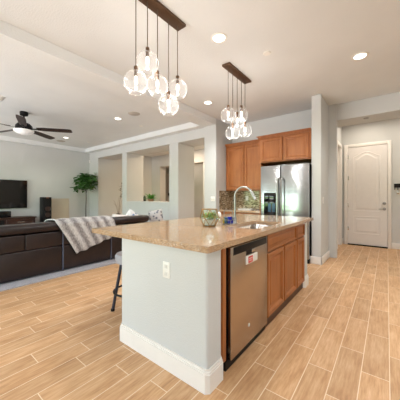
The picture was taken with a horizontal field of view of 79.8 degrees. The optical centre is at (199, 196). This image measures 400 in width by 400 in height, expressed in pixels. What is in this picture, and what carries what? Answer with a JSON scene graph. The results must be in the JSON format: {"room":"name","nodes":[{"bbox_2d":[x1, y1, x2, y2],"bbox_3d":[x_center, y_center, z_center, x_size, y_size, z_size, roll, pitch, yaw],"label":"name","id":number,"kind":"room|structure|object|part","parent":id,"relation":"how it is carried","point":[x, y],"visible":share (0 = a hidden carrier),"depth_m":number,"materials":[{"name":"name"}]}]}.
{"room":"open-plan kitchen","nodes":[
{"label":"open-plan kitchen","id":0,"kind":"room"},
{"bbox_2d":[0,140,89,222],"bbox_3d":[-6.777,-0.320,6.553,0.150,3.100,7.570,0,0,38],"label":"wall","id":1,"kind":"structure","parent":0,"point":[48,172],"depth_m":8.24,"materials":[{"name":"beige paint"}]},
{"bbox_2d":[0,179,26,208],"bbox_3d":[-6.142,-0.090,7.168,0.092,0.890,1.600,0,0,38],"label":"television","id":2,"kind":"object","parent":1,"relation":"attached to","point":[13,193],"visible":1,"depth_m":7.48,"materials":[{"name":"black plastic"}]},
{"bbox_2d":[90,119,231,221],"bbox_3d":[-1.252,-0.320,8.674,6.239,3.100,2.680,0,0,38],"label":"wall","id":3,"kind":"structure","parent":0,"point":[127,165],"depth_m":7.01,"materials":[{"name":"beige paint"}]},
{"bbox_2d":[143,194,155,200],"bbox_3d":[-1.635,0.009,7.985,0.505,0.273,0.553,0,0,13],"label":"potted fern","id":4,"kind":"object","parent":3,"relation":"on","point":[150,197],"visible":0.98,"depth_m":7.91,"materials":[{"name":"green plant"}]},
{"bbox_2d":[219,191,259,209],"bbox_3d":[1.074,0.074,5.717,1.065,0.459,0.609,0,0,38],"label":"backsplash","id":5,"kind":"structure","parent":3,"relation":"attached to","point":[226,198],"depth_m":6.01,"materials":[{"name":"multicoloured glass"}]},
{"bbox_2d":[152,149,203,211],"bbox_3d":[-0.771,-0.320,10.221,7.389,3.100,0.350,0,0,38],"label":"wall","id":6,"kind":"structure","parent":0,"point":[159,163],"depth_m":10.87,"materials":[{"name":"beige paint"}]},
{"bbox_2d":[166,163,202,216],"bbox_3d":[0.435,-0.320,11.754,7.400,3.100,0.150,0,0,38],"label":"wall","id":7,"kind":"structure","parent":0,"point":[198,168],"depth_m":12.06,"materials":[{"name":"beige paint"}]},
{"bbox_2d":[166,174,168,200],"bbox_3d":[-1.509,-0.040,13.123,1.030,2.540,0.090,0,0,38],"label":"door","id":8,"kind":"structure","parent":7,"relation":"in","point":[167,175],"depth_m":13.36,"materials":[{"name":"white paint"}]},
{"bbox_2d":[0,0,399,156],"bbox_3d":[-0.543,-1.920,4.742,12.300,0.100,12.400,0,0,38],"label":"ceiling","id":9,"kind":"structure","parent":0,"point":[312,44],"depth_m":3.27,"materials":[{"name":"paint"}]},
{"bbox_2d":[0,111,71,138],"bbox_3d":[-3.921,-1.619,5.203,1.844,0.503,1.764,0,0,38],"label":"ceiling fan","id":10,"kind":"object","parent":9,"relation":"hanging from","point":[23,128],"visible":1,"depth_m":5.24,"materials":[{"name":"black plastic"}]},
{"bbox_3d":[-3.545,-1.512,4.753,0.158,0.046,0.705,0,0,-33],"label":"blade","id":11,"kind":"part","parent":10,"relation":"part of","materials":[{"name":"brown wood"}]},
{"bbox_3d":[-3.872,-1.421,5.258,0.380,0.108,0.380,0,0,38],"label":"lamp shade","id":12,"kind":"part","parent":10,"relation":"part of","materials":[{"name":"white glass"}]},
{"bbox_3d":[-3.841,-1.512,5.860,0.158,0.046,0.705,0,0,3],"label":"blade","id":13,"kind":"part","parent":10,"relation":"part of","materials":[{"name":"brown wood"}]},
{"bbox_3d":[-3.290,-1.512,5.414,0.705,0.046,0.158,0,0,-15],"label":"blade","id":14,"kind":"part","parent":10,"relation":"part of","materials":[{"name":"brown wood"}]},
{"bbox_2d":[0,135,85,152],"bbox_3d":[-6.681,-1.799,6.472,0.100,0.142,7.160,0,0,38],"label":"soffit","id":15,"kind":"structure","parent":9,"relation":"attached to","point":[2,138],"depth_m":8.06,"materials":[{"name":"paint"}]},
{"bbox_2d":[0,20,215,126],"bbox_3d":[-2.019,-1.799,2.926,0.364,0.142,7.320,0,0,38],"label":"beam","id":16,"kind":"structure","parent":9,"relation":"attached to","point":[16,41],"depth_m":3.32,"materials":[{"name":"paint"}]},
{"bbox_2d":[128,111,139,115],"bbox_3d":[-1.478,-1.863,5.353,0.260,0.013,0.260,0,0,38],"label":"ceiling speaker","id":17,"kind":"object","parent":9,"relation":"attached to","point":[133,113],"visible":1,"depth_m":5.32,"materials":[{"name":"grey"}]},
{"bbox_2d":[85,122,203,152],"bbox_3d":[-2.195,-1.799,7.641,5.725,0.142,0.210,0,0,38],"label":"soffit","id":18,"kind":"structure","parent":9,"relation":"attached to","point":[186,127],"depth_m":7.05,"materials":[{"name":"paint"}]},
{"bbox_2d":[134,0,185,111],"bbox_3d":[-0.409,-1.359,2.358,0.211,1.022,0.752,0,0,38],"label":"pendant chandelier","id":19,"kind":"object","parent":9,"relation":"hanging from","point":[155,6],"visible":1,"depth_m":2.35,"materials":[{"name":"brown metal"}]},
{"bbox_3d":[-0.575,-1.500,2.145,0.008,0.700,0.008,0,0,38],"label":"cord","id":20,"kind":"part","parent":19,"relation":"part of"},
{"bbox_2d":[134,66,137,76],"bbox_3d":[-0.575,-1.129,2.145,0.040,0.093,0.040,0,0,38],"label":"socket","id":21,"kind":"object","parent":19,"relation":"attached to","point":[135,67],"depth_m":2.13,"materials":[{"name":"brown metal"}]},
{"bbox_2d":[145,47,149,56],"bbox_3d":[-0.494,-1.363,2.249,0.040,0.093,0.040,0,0,38],"label":"socket","id":22,"kind":"object","parent":19,"relation":"attached to","point":[147,50],"depth_m":2.23,"materials":[{"name":"brown metal"}]},
{"bbox_3d":[-0.494,-1.617,2.249,0.008,0.465,0.008,0,0,38],"label":"cord","id":23,"kind":"part","parent":19,"relation":"part of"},
{"bbox_2d":[155,70,159,79],"bbox_3d":[-0.418,-1.192,2.347,0.040,0.093,0.040,0,0,38],"label":"socket","id":24,"kind":"object","parent":19,"relation":"attached to","point":[157,74],"depth_m":2.33,"materials":[{"name":"brown metal"}]},
{"bbox_3d":[-0.418,-1.532,2.347,0.008,0.636,0.008,0,0,38],"label":"cord","id":25,"kind":"part","parent":19,"relation":"part of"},
{"bbox_3d":[-0.325,-1.459,2.465,0.008,0.782,0.008,0,0,38],"label":"cord","id":26,"kind":"part","parent":19,"relation":"part of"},
{"bbox_3d":[-0.242,-1.565,2.571,0.008,0.570,0.008,0,0,38],"label":"cord","id":27,"kind":"part","parent":19,"relation":"part of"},
{"bbox_2d":[203,101,212,104],"bbox_3d":[0.158,-1.865,4.729,0.196,0.010,0.196,0,0,38],"label":"recessed light","id":28,"kind":"object","parent":9,"relation":"in","point":[204,102],"visible":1,"depth_m":4.72,"materials":[{"name":"white plastic"}]},
{"bbox_2d":[211,32,226,43],"bbox_3d":[0.223,-1.865,2.810,0.196,0.010,0.196,0,0,38],"label":"recessed light","id":29,"kind":"object","parent":9,"relation":"in","point":[218,37],"visible":1,"depth_m":2.80,"materials":[{"name":"white plastic"}]},
{"bbox_2d":[222,62,250,136],"bbox_3d":[0.557,-1.355,3.593,0.211,1.031,0.721,0,0,38],"label":"pendant chandelier","id":30,"kind":"object","parent":9,"relation":"hanging from","point":[229,67],"visible":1,"depth_m":3.54,"materials":[{"name":"brown wood"}]},
{"bbox_3d":[0.478,-1.454,3.491,0.008,0.791,0.008,0,0,38],"label":"cord","id":31,"kind":"part","parent":30,"relation":"part of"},
{"bbox_2d":[263,51,270,55],"bbox_3d":[0.871,-1.863,3.104,0.100,0.013,0.100,0,0,38],"label":"sprinkler cover","id":32,"kind":"object","parent":9,"relation":"attached to","point":[266,53],"visible":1,"depth_m":3.09,"materials":[{"name":"white plastic"}]},
{"bbox_2d":[351,52,368,60],"bbox_3d":[2.122,-1.865,3.170,0.196,0.010,0.196,0,0,38],"label":"recessed light","id":33,"kind":"object","parent":9,"relation":"in","point":[361,55],"visible":1,"depth_m":3.17,"materials":[{"name":"white plastic"}]},
{"bbox_2d":[0,244,399,399],"bbox_3d":[-0.543,1.280,4.742,12.300,0.100,12.400,0,0,38],"label":"floor","id":34,"kind":"structure","parent":0,"point":[338,338],"depth_m":1.99,"materials":[{"name":"brown wood"}]},
{"bbox_2d":[0,216,36,224],"bbox_3d":[-6.123,0.922,6.841,0.505,0.615,2.350,0,0,38],"label":"media console","id":35,"kind":"object","parent":34,"relation":"on","point":[15,219],"visible":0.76,"depth_m":7.24,"materials":[{"name":"brown wood"}]},
{"bbox_2d":[0,211,10,217],"bbox_3d":[-5.976,0.522,7.057,0.250,0.185,0.590,0,0,38],"label":"speaker","id":36,"kind":"object","parent":35,"relation":"on","point":[3,214],"visible":0.98,"depth_m":7.10},
{"bbox_3d":[-5.470,0.905,7.303,0.024,0.470,0.710,0,0,38],"label":"door","id":37,"kind":"part","parent":35,"relation":"part of","materials":[{"name":"brown wood"}]},
{"bbox_2d":[40,197,50,221],"bbox_3d":[-5.208,0.617,8.062,0.380,1.225,0.270,0,0,38],"label":"tower speaker","id":38,"kind":"object","parent":34,"relation":"on","point":[45,202],"visible":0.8,"depth_m":7.95},
{"bbox_2d":[0,258,114,291],"bbox_3d":[-3.824,1.221,4.484,3.650,0.018,5.150,0,0,38],"label":"area rug","id":39,"kind":"object","parent":34,"relation":"on","point":[51,275],"visible":0.09,"depth_m":3.69,"materials":[{"name":"grey carpet"}]},
{"bbox_2d":[0,215,148,282],"bbox_3d":[-2.712,0.805,4.116,1.015,0.794,5.420,0,0,38],"label":"sofa","id":40,"kind":"object","parent":39,"relation":"on","point":[26,249],"visible":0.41,"depth_m":3.68,"materials":[{"name":"brown leather"}]},
{"bbox_3d":[-2.582,0.673,3.626,0.185,0.230,0.854,0,0,38],"label":"panel","id":41,"kind":"part","parent":40,"relation":"part of","materials":[{"name":"brown leather"}]},
{"bbox_3d":[-2.583,0.994,3.627,0.180,0.397,0.854,0,0,38],"label":"panel","id":42,"kind":"part","parent":40,"relation":"part of","materials":[{"name":"brown leather"}]},
{"bbox_3d":[-2.045,0.673,4.311,0.185,0.230,0.854,0,0,38],"label":"panel","id":43,"kind":"part","parent":40,"relation":"part of","materials":[{"name":"brown leather"}]},
{"bbox_2d":[44,215,115,253],"bbox_3d":[-2.131,0.660,4.365,0.519,0.600,1.151,0,0,38],"label":"throw blanket","id":44,"kind":"object","parent":40,"relation":"on","point":[78,231],"visible":0.82,"depth_m":4.13,"materials":[{"name":"fabric"}]},
{"bbox_3d":[-2.047,0.994,4.313,0.180,0.397,0.854,0,0,38],"label":"panel","id":45,"kind":"part","parent":40,"relation":"part of","materials":[{"name":"brown leather"}]},
{"bbox_3d":[-1.487,0.994,5.029,0.180,0.397,0.934,0,0,38],"label":"panel","id":46,"kind":"part","parent":40,"relation":"part of","materials":[{"name":"brown leather"}]},
{"bbox_2d":[112,214,128,216],"bbox_3d":[-1.739,0.565,5.173,0.429,0.429,0.170,0,0,-40],"label":"throw pillow","id":47,"kind":"object","parent":40,"relation":"on","point":[113,215],"visible":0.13,"depth_m":5.10,"materials":[{"name":"white fabric"}]},
{"bbox_3d":[-1.485,0.673,5.028,0.185,0.230,0.934,0,0,38],"label":"panel","id":48,"kind":"part","parent":40,"relation":"part of","materials":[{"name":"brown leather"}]},
{"bbox_2d":[126,209,137,215],"bbox_3d":[-1.577,0.540,5.514,0.559,0.559,0.170,0,0,-32],"label":"throw pillow","id":49,"kind":"object","parent":40,"relation":"on","point":[130,212],"visible":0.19,"depth_m":5.45,"materials":[{"name":"white fabric"}]},
{"bbox_2d":[148,209,163,221],"bbox_3d":[-1.039,0.473,5.630,0.393,0.391,0.184,0,0,-2],"label":"throw pillow","id":50,"kind":"object","parent":40,"relation":"on","point":[156,215],"visible":0.74,"depth_m":5.56,"materials":[{"name":"grey fabric"}]},
{"bbox_2d":[51,198,68,218],"bbox_3d":[-5.035,0.642,8.605,0.026,1.175,0.610,0,0,38],"label":"acoustic panel","id":51,"kind":"object","parent":34,"relation":"on","point":[59,207],"visible":0.54,"depth_m":8.57,"materials":[{"name":"beige fabric"}]},
{"bbox_2d":[70,173,97,216],"bbox_3d":[-4.170,0.172,8.700,1.229,2.116,0.878,0,0,38],"label":"potted tree","id":52,"kind":"object","parent":34,"relation":"on","point":[86,182],"visible":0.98,"depth_m":8.60,"materials":[{"name":"green plant"}]},
{"bbox_2d":[111,251,121,311],"bbox_3d":[-0.739,0.915,2.610,0.402,0.630,0.402,0,0,38],"label":"bar stool","id":53,"kind":"object","parent":34,"relation":"on","point":[118,257],"visible":0.22,"depth_m":2.57,"materials":[{"name":"grey plastic"}]},
{"bbox_3d":[-0.895,0.954,2.591,0.126,0.534,0.032,0,0,-7],"label":"leg","id":54,"kind":"part","parent":53,"relation":"part of","materials":[{"name":"black metal"}]},
{"bbox_3d":[-0.739,0.652,2.610,0.360,0.105,0.360,0,0,38],"label":"seat","id":55,"kind":"part","parent":53,"relation":"part of","materials":[{"name":"white fabric"}]},
{"bbox_2d":[115,183,121,214],"bbox_3d":[-2.999,0.351,8.868,0.590,1.757,0.333,0,0,38],"label":"vase","id":56,"kind":"object","parent":34,"relation":"on","point":[121,183],"visible":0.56,"depth_m":8.84,"materials":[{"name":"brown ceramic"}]},
{"bbox_2d":[120,223,308,394],"bbox_3d":[0.418,0.789,2.720,0.959,0.882,2.424,0,0,38],"label":"kitchen island","id":57,"kind":"object","parent":34,"relation":"on","point":[174,322],"depth_m":1.66,"materials":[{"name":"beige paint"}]},
{"bbox_2d":[163,261,169,278],"bbox_3d":[-0.242,0.523,1.714,0.070,0.115,0.009,0,0,38],"label":"wall outlet","id":58,"kind":"object","parent":57,"relation":"attached to","point":[166,265],"visible":1,"depth_m":1.71,"materials":[{"name":"white plastic"}]},
{"bbox_3d":[-0.268,1.157,1.844,0.959,0.146,0.199,0,0,38],"label":"baseboard","id":59,"kind":"part","parent":57,"relation":"part of","materials":[{"name":"white paint"}]},
{"bbox_2d":[92,213,313,253],"bbox_3d":[0.320,0.327,2.950,1.408,0.043,2.678,0,0,38],"label":"island countertop","id":60,"kind":"structure","parent":57,"relation":"on","point":[190,234],"depth_m":2.11,"materials":[{"name":"beige stone"}]},
{"bbox_2d":[200,208,218,226],"bbox_3d":[0.105,0.214,2.504,0.210,0.180,0.221,0,0,38],"label":"terrarium","id":61,"kind":"object","parent":60,"relation":"on","point":[209,220],"visible":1,"depth_m":2.46,"materials":[{"name":"gold metal"}]},
{"bbox_2d":[222,210,234,224],"bbox_3d":[0.317,0.225,2.685,0.121,0.160,0.096,0,0,38],"label":"sink caddy","id":62,"kind":"object","parent":60,"relation":"on","point":[224,210],"visible":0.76,"depth_m":2.68,"materials":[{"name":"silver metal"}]},
{"bbox_2d":[231,186,256,222],"bbox_3d":[0.486,0.089,2.707,0.306,0.432,0.132,0,0,38],"label":"kitchen faucet","id":63,"kind":"object","parent":60,"relation":"on","point":[246,187],"visible":0.9,"depth_m":2.79,"materials":[{"name":"silver metal"}]},
{"bbox_2d":[238,224,269,228],"bbox_3d":[0.614,0.447,2.675,0.363,0.196,0.753,0,0,38],"label":"sink","id":64,"kind":"object","parent":60,"relation":"in","point":[253,226],"visible":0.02,"depth_m":3.01,"materials":[{"name":"silver metal"}]},
{"bbox_3d":[-0.032,0.748,1.816,0.512,0.794,0.042,0,0,38],"label":"filler strip","id":65,"kind":"part","parent":57,"relation":"part of","materials":[{"name":"brown wood"}]},
{"bbox_3d":[1.102,1.157,3.595,0.959,0.146,0.204,0,0,38],"label":"baseboard","id":66,"kind":"part","parent":57,"relation":"part of","materials":[{"name":"white paint"}]},
{"bbox_2d":[220,211,259,214],"bbox_3d":[1.078,0.790,5.723,1.056,0.879,0.591,0,0,38],"label":"base cabinet","id":67,"kind":"object","parent":34,"relation":"on","point":[222,212],"visible":0.09,"depth_m":5.50,"materials":[{"name":"brown wood"}]},
{"bbox_2d":[219,209,259,212],"bbox_3d":[1.071,0.327,5.712,1.062,0.043,0.617,0,0,38],"label":"countertop","id":68,"kind":"structure","parent":67,"relation":"on","point":[237,210],"depth_m":5.41,"materials":[{"name":"beige stone"}]},
{"bbox_2d":[223,236,266,371],"bbox_3d":[0.186,0.794,2.118,0.582,0.872,0.695,0,0,38],"label":"dishwasher","id":69,"kind":"object","parent":34,"relation":"on","point":[246,285],"visible":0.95,"depth_m":1.86,"materials":[{"name":"silver metal"}]},
{"bbox_2d":[226,248,227,358],"bbox_3d":[0.173,0.769,2.131,0.545,0.822,0.620,0,0,38],"label":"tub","id":70,"kind":"object","parent":69,"relation":"in","point":[226,248],"depth_m":1.72,"materials":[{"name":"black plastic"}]},
{"bbox_3d":[0.376,1.200,1.969,0.045,0.060,0.695,0,0,38],"label":"toe panel","id":71,"kind":"part","parent":69,"relation":"part of","materials":[{"name":"black plastic"}]},
{"bbox_3d":[0.403,0.443,1.945,0.021,0.039,0.160,0,0,38],"label":"pocket handle","id":72,"kind":"part","parent":69,"relation":"part of","materials":[{"name":"black plastic"}]},
{"bbox_2d":[246,252,257,264],"bbox_3d":[0.423,0.497,1.945,0.011,0.065,0.205,0,0,38],"label":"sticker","id":73,"kind":"object","parent":69,"relation":"attached to","point":[250,258],"visible":1,"depth_m":1.93,"materials":[{"name":"white paper"}]},
{"bbox_2d":[260,224,296,327],"bbox_3d":[0.628,0.790,2.810,0.727,0.879,0.930,0,0,38],"label":"base cabinet","id":74,"kind":"object","parent":34,"relation":"on","point":[281,245],"visible":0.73,"depth_m":2.54,"materials":[{"name":"brown wood"}]},
{"bbox_3d":[0.763,0.831,2.411,0.024,0.602,0.438,0,0,38],"label":"door","id":75,"kind":"part","parent":74,"relation":"part of","materials":[{"name":"brown wood"}]},
{"bbox_3d":[0.903,0.435,2.590,0.024,0.154,0.912,0,0,38],"label":"false drawer","id":76,"kind":"part","parent":74,"relation":"part of","materials":[{"name":"brown wood"}]},
{"bbox_3d":[1.047,0.831,2.774,0.024,0.602,0.424,0,0,38],"label":"door","id":77,"kind":"part","parent":74,"relation":"part of","materials":[{"name":"brown wood"}]},
{"bbox_2d":[257,128,310,214],"bbox_3d":[1.842,-0.025,5.029,1.073,2.510,0.742,0,0,38],"label":"upper cabinet","id":78,"kind":"object","parent":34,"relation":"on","point":[289,147],"visible":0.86,"depth_m":4.77,"materials":[{"name":"brown wood"}]},
{"bbox_3d":[1.465,-0.968,4.907,0.450,0.465,0.024,0,0,38],"label":"door","id":79,"kind":"part","parent":78,"relation":"part of","materials":[{"name":"brown wood"}]},
{"bbox_3d":[1.842,-1.252,5.029,1.073,0.055,0.742,0,0,38],"label":"crown molding","id":80,"kind":"part","parent":78,"relation":"part of","materials":[{"name":"brown wood"}]},
{"bbox_3d":[1.853,-0.968,4.604,0.455,0.465,0.024,0,0,38],"label":"door","id":81,"kind":"part","parent":78,"relation":"part of","materials":[{"name":"brown wood"}]},
{"bbox_2d":[261,163,310,263],"bbox_3d":[1.831,0.300,4.921,0.938,1.860,0.832,0,0,38],"label":"refrigerator","id":82,"kind":"object","parent":34,"relation":"on","point":[285,189],"visible":0.62,"depth_m":4.59,"materials":[{"name":"silver metal"}]},
{"bbox_3d":[1.409,0.172,4.819,0.250,0.515,0.009,0,0,38],"label":"dispenser frame","id":83,"kind":"part","parent":82,"relation":"part of","materials":[{"name":"black plastic"}]},
{"bbox_3d":[1.434,0.260,4.845,0.408,1.780,0.070,0,0,38],"label":"freezer door","id":84,"kind":"part","parent":82,"relation":"part of","materials":[{"name":"silver metal"}]},
{"bbox_3d":[1.526,0.160,4.682,0.028,1.087,0.080,0,0,38],"label":"handle","id":85,"kind":"part","parent":82,"relation":"part of","materials":[{"name":"silver metal"}]},
{"bbox_3d":[1.583,0.160,4.638,0.028,1.087,0.080,0,0,38],"label":"handle","id":86,"kind":"part","parent":82,"relation":"part of","materials":[{"name":"silver metal"}]},
{"bbox_3d":[1.808,0.260,4.553,0.520,1.780,0.070,0,0,38],"label":"fridge door","id":87,"kind":"part","parent":82,"relation":"part of","materials":[{"name":"silver metal"}]},
{"bbox_2d":[295,224,304,294],"bbox_3d":[1.024,0.790,3.316,0.727,0.879,0.350,0,0,38],"label":"base cabinet","id":88,"kind":"object","parent":34,"relation":"on","point":[300,239],"visible":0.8,"depth_m":3.11,"materials":[{"name":"brown wood"}]},
{"bbox_3d":[1.303,0.831,3.101,0.024,0.602,0.320,0,0,38],"label":"door","id":89,"kind":"part","parent":88,"relation":"part of","materials":[{"name":"brown wood"}]},
{"bbox_3d":[1.303,0.435,3.101,0.024,0.154,0.340,0,0,38],"label":"drawer","id":90,"kind":"part","parent":88,"relation":"part of","materials":[{"name":"brown wood"}]},
{"bbox_2d":[232,104,336,257],"bbox_3d":[1.820,-0.320,5.597,2.431,3.100,0.120,0,0,38],"label":"wall","id":91,"kind":"structure","parent":0,"point":[302,119],"depth_m":4.89,"materials":[{"name":"beige paint"}]},
{"bbox_2d":[225,139,259,190],"bbox_3d":[1.144,-0.735,5.816,1.036,1.160,0.362,0,0,38],"label":"upper cabinet","id":92,"kind":"object","parent":91,"relation":"attached to","point":[242,158],"visible":0.73,"depth_m":5.72,"materials":[{"name":"brown wood"}]},
{"bbox_3d":[0.860,-0.698,5.863,0.481,1.055,0.024,0,0,38],"label":"door","id":93,"kind":"part","parent":92,"relation":"part of","materials":[{"name":"brown wood"}]},
{"bbox_3d":[1.144,-1.288,5.816,1.036,0.055,0.362,0,0,38],"label":"crown molding","id":94,"kind":"part","parent":92,"relation":"part of","materials":[{"name":"brown wood"}]},
{"bbox_3d":[1.260,-0.698,5.550,0.485,1.055,0.024,0,0,38],"label":"door","id":95,"kind":"part","parent":92,"relation":"part of","materials":[{"name":"brown wood"}]},
{"bbox_2d":[311,94,341,256],"bbox_3d":[2.910,-0.320,5.379,0.165,3.100,2.540,0,0,38],"label":"wall","id":96,"kind":"structure","parent":0,"point":[319,107],"depth_m":4.41,"materials":[{"name":"beige paint"}]},
{"bbox_2d":[310,250,329,264],"bbox_3d":[2.615,1.160,5.003,0.203,0.140,1.618,0,0,38],"label":"baseboard","id":97,"kind":"structure","parent":96,"relation":"attached to","point":[313,259],"depth_m":4.39,"materials":[{"name":"white paint"}]},
{"bbox_2d":[337,140,341,248],"bbox_3d":[3.404,-0.060,5.939,0.122,2.580,0.750,0,0,38],"label":"door","id":98,"kind":"structure","parent":96,"relation":"in","point":[339,150],"depth_m":6.15,"materials":[{"name":"white paint"}]},
{"bbox_2d":[337,92,399,126],"bbox_3d":[4.218,-1.705,4.045,3.540,0.330,0.550,0,0,38],"label":"wall header","id":99,"kind":"structure","parent":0,"point":[383,107],"depth_m":4.57,"materials":[{"name":"beige paint"}]},
{"bbox_2d":[342,118,399,248],"bbox_3d":[5.096,-0.320,5.377,3.800,3.100,0.150,0,0,38],"label":"wall","id":100,"kind":"structure","parent":0,"point":[389,129],"depth_m":5.74,"materials":[{"name":"beige paint"}]},
{"bbox_2d":[344,140,390,248],"bbox_3d":[4.154,-0.062,5.961,0.968,2.585,0.091,0,0,38],"label":"door","id":101,"kind":"structure","parent":100,"relation":"in","point":[365,168],"depth_m":5.94,"materials":[{"name":"white paint"}]},
{"bbox_3d":[4.158,0.713,5.972,0.570,0.455,0.012,0,0,38],"label":"panel","id":102,"kind":"part","parent":101,"relation":"part of","materials":[{"name":"white paint"}]},
{"bbox_3d":[4.158,-0.385,5.972,0.570,1.510,0.012,0,0,38],"label":"panel","id":103,"kind":"part","parent":101,"relation":"part of","materials":[{"name":"white paint"}]},
{"bbox_2d":[392,243,399,249],"bbox_3d":[5.550,1.160,4.915,2.515,0.140,0.018,0,0,38],"label":"baseboard","id":104,"kind":"structure","parent":100,"relation":"attached to","point":[394,245],"depth_m":5.63,"materials":[{"name":"white paint"}]}
]}

